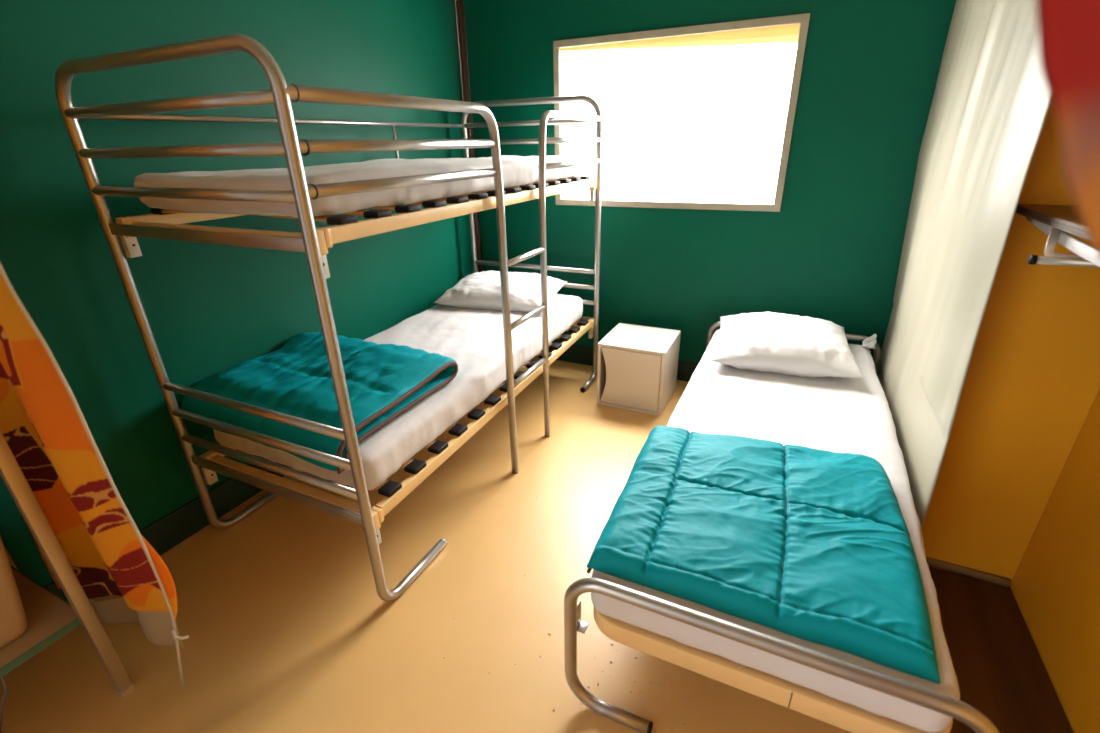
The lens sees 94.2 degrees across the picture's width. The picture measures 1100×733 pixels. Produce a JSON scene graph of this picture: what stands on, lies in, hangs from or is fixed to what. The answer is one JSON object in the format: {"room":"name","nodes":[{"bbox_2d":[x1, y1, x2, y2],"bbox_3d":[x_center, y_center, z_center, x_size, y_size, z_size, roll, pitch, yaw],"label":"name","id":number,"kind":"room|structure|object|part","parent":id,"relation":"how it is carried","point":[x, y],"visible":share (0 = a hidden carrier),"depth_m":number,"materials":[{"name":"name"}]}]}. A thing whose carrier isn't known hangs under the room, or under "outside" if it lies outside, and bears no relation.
{"room":"dormitory","nodes":[
{"label":"dormitory","id":0,"kind":"room"},
{"bbox_2d":[0,262,188,685],"bbox_3d":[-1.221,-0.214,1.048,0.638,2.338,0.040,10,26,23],"label":"ironing board","id":1,"kind":"object","parent":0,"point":[43,424],"visible":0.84,"depth_m":1.21,"materials":[{"name":"fabric"}]},
{"bbox_2d":[0,0,472,585],"bbox_3d":[-1.512,-0.401,1.417,0.040,2.420,4.600,10,26,23],"label":"wall","id":2,"kind":"structure","parent":0,"point":[210,309],"depth_m":1.83,"materials":[{"name":"green paint"}]},
{"bbox_2d":[44,458,292,601],"bbox_3d":[-1.465,0.650,1.864,0.012,0.135,4.600,10,26,23],"label":"baseboard","id":3,"kind":"structure","parent":2,"relation":"attached to","point":[169,531],"depth_m":1.99,"materials":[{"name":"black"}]},
{"bbox_2d":[0,357,1073,732],"bbox_3d":[-0.194,0.940,1.361,2.880,0.054,4.640,10,26,23],"label":"floor","id":4,"kind":"structure","parent":0,"point":[281,611],"depth_m":1.58,"materials":[{"name":"beige plastic"}]},
{"bbox_2d":[0,430,133,695],"bbox_3d":[-1.515,0.564,1.127,0.482,0.885,0.565,10,26,23],"label":"chair","id":5,"kind":"object","parent":4,"relation":"on","point":[50,617],"visible":0.94,"depth_m":1.28,"materials":[{"name":"beige wood"}]},
{"bbox_2d":[0,676,7,732],"bbox_3d":[-1.365,0.837,1.266,0.136,0.262,0.016,0,24,4],"label":"cable","id":6,"kind":"object","parent":5,"relation":"hanging from","point":[3,680],"visible":0.94,"depth_m":1.24,"materials":[{"name":"grey plastic"}]},
{"bbox_3d":[-1.592,0.440,1.433,0.028,0.850,0.028,10,26,23],"label":"leg","id":7,"kind":"part","parent":5,"relation":"part of","materials":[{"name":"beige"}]},
{"bbox_2d":[0,536,27,648],"bbox_3d":[-1.484,0.492,1.139,0.381,0.432,0.370,10,26,23],"label":"container","id":8,"kind":"object","parent":5,"relation":"on","point":[13,620],"visible":1,"depth_m":1.23,"materials":[{"name":"beige"}]},
{"bbox_2d":[0,568,76,667],"bbox_3d":[-1.513,0.712,1.200,0.432,0.018,0.518,10,26,23],"label":"shelf","id":9,"kind":"object","parent":5,"relation":"attached to","point":[50,617],"depth_m":1.31,"materials":[{"name":"beige wood"}]},
{"bbox_2d":[55,34,602,600],"bbox_3d":[-0.511,-0.367,2.306,0.898,1.606,1.963,10,26,23],"label":"bunk bed","id":10,"kind":"object","parent":4,"relation":"on","point":[165,224],"visible":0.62,"depth_m":1.54,"materials":[{"name":"silver metal"}]},
{"bbox_3d":[-1.286,-0.373,1.568,0.024,0.074,0.034,10,26,23],"label":"hook plate","id":11,"kind":"part","parent":10,"relation":"part of","materials":[{"name":"grey"}]},
{"bbox_3d":[-0.947,-0.632,1.242,0.844,0.026,0.027,10,26,23],"label":"rail","id":12,"kind":"part","parent":10,"relation":"part of","materials":[{"name":"silver metal"}]},
{"bbox_3d":[-0.944,-0.539,1.283,0.844,0.026,0.027,10,26,23],"label":"rail","id":13,"kind":"part","parent":10,"relation":"part of","materials":[{"name":"silver metal"}]},
{"bbox_3d":[-0.942,-0.447,1.323,0.844,0.026,0.027,10,26,23],"label":"rail","id":14,"kind":"part","parent":10,"relation":"part of","materials":[{"name":"silver metal"}]},
{"bbox_3d":[-1.269,0.401,1.907,0.024,0.074,0.034,10,26,23],"label":"hook plate","id":15,"kind":"part","parent":10,"relation":"part of","materials":[{"name":"grey"}]},
{"bbox_3d":[-0.930,0.129,1.574,0.844,0.026,0.027,10,26,23],"label":"rail","id":16,"kind":"part","parent":10,"relation":"part of","materials":[{"name":"silver metal"}]},
{"bbox_3d":[-0.928,0.222,1.615,0.844,0.026,0.027,10,26,23],"label":"rail","id":17,"kind":"part","parent":10,"relation":"part of","materials":[{"name":"silver metal"}]},
{"bbox_3d":[-0.926,0.315,1.655,0.844,0.026,0.027,10,26,23],"label":"rail","id":18,"kind":"part","parent":10,"relation":"part of","materials":[{"name":"silver metal"}]},
{"bbox_3d":[-0.916,-1.053,2.208,0.019,0.024,1.932,10,26,23],"label":"guard rail","id":19,"kind":"part","parent":10,"relation":"part of","materials":[{"name":"silver metal"}]},
{"bbox_3d":[-0.565,-0.251,1.251,0.024,0.074,0.034,10,26,23],"label":"hook plate","id":20,"kind":"part","parent":10,"relation":"part of","materials":[{"name":"grey"}]},
{"bbox_2d":[134,155,582,217],"bbox_3d":[-0.540,-0.801,2.130,0.778,0.111,1.810,10,26,23],"label":"mattress","id":21,"kind":"object","parent":10,"relation":"on","point":[516,170],"visible":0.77,"depth_m":1.49,"materials":[{"name":"white fabric"}]},
{"bbox_3d":[-0.527,-0.713,2.160,0.825,0.044,1.850,10,26,23],"label":"frame","id":22,"kind":"part","parent":10,"relation":"part of","materials":[{"name":"beige paint"}]},
{"bbox_3d":[-0.548,0.524,1.589,0.024,0.074,0.034,10,26,23],"label":"hook plate","id":23,"kind":"part","parent":10,"relation":"part of","materials":[{"name":"grey"}]},
{"bbox_3d":[-0.381,-0.633,1.460,0.029,0.028,0.843,10,26,24],"label":"guard rail","id":24,"kind":"part","parent":10,"relation":"part of","materials":[{"name":"silver metal"}]},
{"bbox_2d":[213,294,582,489],"bbox_3d":[-0.520,-0.064,2.452,0.776,0.184,1.818,10,26,23],"label":"mattress","id":25,"kind":"object","parent":10,"relation":"on","point":[474,338],"visible":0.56,"depth_m":2.17,"materials":[{"name":"white fabric"}]},
{"bbox_2d":[182,332,457,473],"bbox_3d":[-0.855,0.058,1.933,0.831,0.177,0.665,10,26,23],"label":"quilt","id":26,"kind":"object","parent":25,"relation":"on","point":[384,381],"visible":0.77,"depth_m":1.81,"materials":[{"name":"teal fabric"}]},
{"bbox_2d":[434,271,567,312],"bbox_3d":[-0.273,-0.442,2.945,0.660,0.163,0.438,6,24,15],"label":"pillow","id":27,"kind":"object","parent":25,"relation":"on","point":[478,290],"visible":0.81,"depth_m":2.82,"materials":[{"name":"white fabric"}]},
{"bbox_3d":[-0.511,0.042,2.489,0.825,0.086,1.850,10,26,23],"label":"frame","id":28,"kind":"part","parent":10,"relation":"part of","materials":[{"name":"beige paint"}]},
{"bbox_3d":[-0.379,-0.546,1.498,0.029,0.028,0.843,10,26,24],"label":"guard rail","id":29,"kind":"part","parent":10,"relation":"part of","materials":[{"name":"silver metal"}]},
{"bbox_3d":[-0.357,-0.058,1.715,0.054,1.506,0.859,10,26,23],"label":"guard rail","id":30,"kind":"part","parent":10,"relation":"part of","materials":[{"name":"silver metal"}]},
{"bbox_3d":[-0.121,-1.263,2.873,0.844,0.026,0.027,10,26,23],"label":"rail","id":31,"kind":"part","parent":10,"relation":"part of","materials":[{"name":"silver metal"}]},
{"bbox_3d":[-0.123,-1.349,2.836,0.844,0.026,0.027,10,26,23],"label":"rail","id":32,"kind":"part","parent":10,"relation":"part of","materials":[{"name":"silver metal"}]},
{"bbox_3d":[-0.151,-0.690,3.028,0.876,1.606,0.226,10,26,23],"label":"frame","id":33,"kind":"part","parent":10,"relation":"part of","materials":[{"name":"silver metal"}]},
{"bbox_3d":[-0.107,-0.616,3.156,0.844,0.026,0.027,10,26,23],"label":"rail","id":34,"kind":"part","parent":10,"relation":"part of","materials":[{"name":"silver metal"}]},
{"bbox_3d":[0.112,-0.972,2.448,0.031,0.024,0.719,10,26,23],"label":"guard rail","id":35,"kind":"part","parent":10,"relation":"part of","materials":[{"name":"silver metal"}]},
{"bbox_3d":[0.110,-1.065,2.408,0.025,0.024,0.719,9,26,23],"label":"guard rail","id":36,"kind":"part","parent":10,"relation":"part of","materials":[{"name":"silver metal"}]},
{"bbox_3d":[-0.105,-0.528,3.194,0.844,0.026,0.027,10,26,23],"label":"rail","id":37,"kind":"part","parent":10,"relation":"part of","materials":[{"name":"silver metal"}]},
{"bbox_3d":[-0.103,-0.442,3.232,0.844,0.026,0.027,10,26,23],"label":"rail","id":38,"kind":"part","parent":10,"relation":"part of","materials":[{"name":"silver metal"}]},
{"bbox_3d":[0.250,-0.210,3.119,0.024,0.074,0.034,10,26,23],"label":"hook plate","id":39,"kind":"part","parent":10,"relation":"part of","materials":[{"name":"grey metal"}]},
{"bbox_3d":[0.234,-0.944,2.798,0.024,0.074,0.034,10,26,23],"label":"hook plate","id":40,"kind":"part","parent":10,"relation":"part of","materials":[{"name":"grey metal"}]},
{"bbox_2d":[443,463,732,732],"bbox_3d":[0.263,0.732,1.753,1.030,0.004,1.238,10,26,23],"label":"crumbs","id":41,"kind":"object","parent":4,"relation":"on","point":[555,463],"visible":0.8,"depth_m":1.42,"materials":[{"name":"beige"}]},
{"bbox_2d":[597,323,680,415],"bbox_3d":[0.512,0.004,2.947,0.372,0.373,0.373,10,26,23],"label":"nightstand","id":42,"kind":"object","parent":4,"relation":"on","point":[637,365],"visible":1,"depth_m":2.81,"materials":[{"name":"white laminate"}]},
{"bbox_3d":[0.436,0.069,2.801,0.332,0.331,0.016,10,26,23],"label":"door","id":43,"kind":"part","parent":42,"relation":"part of","materials":[{"name":"white laminate"}]},
{"bbox_2d":[564,321,998,732],"bbox_3d":[0.857,0.377,1.972,0.854,0.456,2.066,10,26,23],"label":"bed","id":44,"kind":"object","parent":4,"relation":"on","point":[845,716],"visible":0.19,"depth_m":1.11,"materials":[{"name":"silver metal"}]},
{"bbox_3d":[0.857,0.340,1.956,0.775,0.056,1.980,10,26,23],"label":"frame","id":45,"kind":"part","parent":44,"relation":"part of","materials":[{"name":"beige paint"}]},
{"bbox_2d":[591,329,959,731],"bbox_3d":[0.854,0.250,1.916,0.782,0.133,1.994,10,26,23],"label":"mattress","id":46,"kind":"object","parent":44,"relation":"on","point":[832,414],"visible":0.39,"depth_m":1.74,"materials":[{"name":"white fabric"}]},
{"bbox_2d":[587,425,940,683],"bbox_3d":[0.563,0.386,1.415,0.752,0.084,0.758,10,26,23],"label":"quilt","id":47,"kind":"object","parent":46,"relation":"on","point":[805,543],"visible":1,"depth_m":1.25,"materials":[{"name":"teal fabric"}]},
{"bbox_2d":[712,311,864,378],"bbox_3d":[1.102,-0.131,2.421,0.600,0.169,0.600,7,25,19],"label":"pillow","id":48,"kind":"object","parent":46,"relation":"on","point":[780,343],"visible":1,"depth_m":2.25,"materials":[{"name":"white fabric"}]},
{"bbox_2d":[862,334,876,348],"bbox_3d":[1.575,-0.126,2.519,0.061,0.064,0.061,10,26,23],"label":"cloth","id":49,"kind":"object","parent":46,"relation":"on","point":[869,342],"visible":1,"depth_m":2.52,"materials":[{"name":"white fabric"}]},
{"bbox_3d":[0.424,0.753,1.132,0.854,0.456,0.032,10,26,23],"label":"frame","id":50,"kind":"part","parent":44,"relation":"part of","materials":[{"name":"silver metal"}]},
{"bbox_3d":[1.291,0.001,2.811,0.854,0.456,0.032,10,26,23],"label":"frame","id":51,"kind":"part","parent":44,"relation":"part of","materials":[{"name":"silver metal"}]},
{"bbox_2d":[463,0,955,362],"bbox_3d":[0.762,-1.040,2.767,2.880,2.420,0.040,10,26,23],"label":"wall","id":52,"kind":"structure","parent":0,"point":[832,250],"depth_m":2.67,"materials":[{"name":"green paint"}]},
{"bbox_2d":[455,0,482,271],"bbox_3d":[-0.496,-1.230,3.265,0.048,2.420,0.048,10,26,23],"label":"trim","id":53,"kind":"structure","parent":52,"relation":"attached to","point":[459,5],"depth_m":3.03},
{"bbox_2d":[535,341,698,381],"bbox_3d":[0.602,-0.013,3.278,2.420,0.135,0.012,10,26,23],"label":"baseboard","id":54,"kind":"structure","parent":52,"relation":"attached to","point":[579,354],"depth_m":3.43,"materials":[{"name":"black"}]},
{"bbox_2d":[553,13,809,211],"bbox_3d":[0.608,-1.291,2.723,1.266,0.856,0.050,10,26,23],"label":"window","id":55,"kind":"structure","parent":52,"relation":"in","point":[788,28],"depth_m":2.54,"materials":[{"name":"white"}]},
{"bbox_2d":[560,23,800,51],"bbox_3d":[0.603,-1.625,2.583,1.220,0.086,0.010,10,26,23],"label":"blind","id":56,"kind":"object","parent":55,"relation":"attached to","point":[789,33],"depth_m":2.49,"materials":[{"name":"yellow fabric"}]},
{"bbox_2d":[921,104,1099,585],"bbox_3d":[1.369,-0.411,1.294,0.314,2.420,0.040,10,26,23],"label":"wall","id":57,"kind":"structure","parent":0,"point":[1031,385],"depth_m":1.49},
{"bbox_2d":[926,557,1010,586],"bbox_3d":[1.383,0.678,1.781,0.336,0.034,0.087,10,26,23],"label":"trim","id":58,"kind":"structure","parent":57,"relation":"attached to","point":[936,563],"depth_m":1.73,"materials":[{"name":"brown wood"}]},
{"bbox_2d":[1010,388,1099,732],"bbox_3d":[1.056,0.027,0.307,0.040,2.420,4.640,10,26,23],"label":"wall","id":59,"kind":"structure","parent":0,"point":[1055,585],"depth_m":1.40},
{"bbox_2d":[1015,204,1099,266],"bbox_3d":[1.113,-0.143,0.819,0.316,0.097,1.158,10,26,23],"label":"wall shelf","id":60,"kind":"object","parent":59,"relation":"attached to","point":[1053,220],"visible":0.9,"depth_m":1.12,"materials":[{"name":"silver metal"}]},
{"bbox_2d":[1028,255,1099,267],"bbox_3d":[1.229,-0.214,1.081,0.336,0.020,0.021,10,26,23],"label":"hanging rail","id":61,"kind":"object","parent":60,"relation":"attached to","point":[1033,259],"visible":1,"depth_m":1.12,"materials":[{"name":"silver metal"}]},
{"bbox_3d":[-0.244,-1.317,0.377,2.880,0.040,4.640,10,26,23],"label":"ceiling","id":62,"kind":"structure","parent":0,"visible":0},
{"bbox_2d":[876,0,1050,529],"bbox_3d":[1.384,-0.603,1.747,0.064,2.370,1.430,10,26,23],"label":"curtain","id":63,"kind":"object","parent":62,"relation":"hanging from","point":[991,102],"visible":0.8,"depth_m":1.60,"materials":[{"name":"beige fabric"}]},
{"bbox_2d":[1036,0,1099,256],"bbox_3d":[0.405,0.053,0.305,0.471,2.201,0.041,10,26,23],"label":"curtain","id":64,"kind":"object","parent":62,"relation":"hanging from","point":[1068,30],"visible":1,"depth_m":0.28,"materials":[{"name":"fabric"}]}
]}

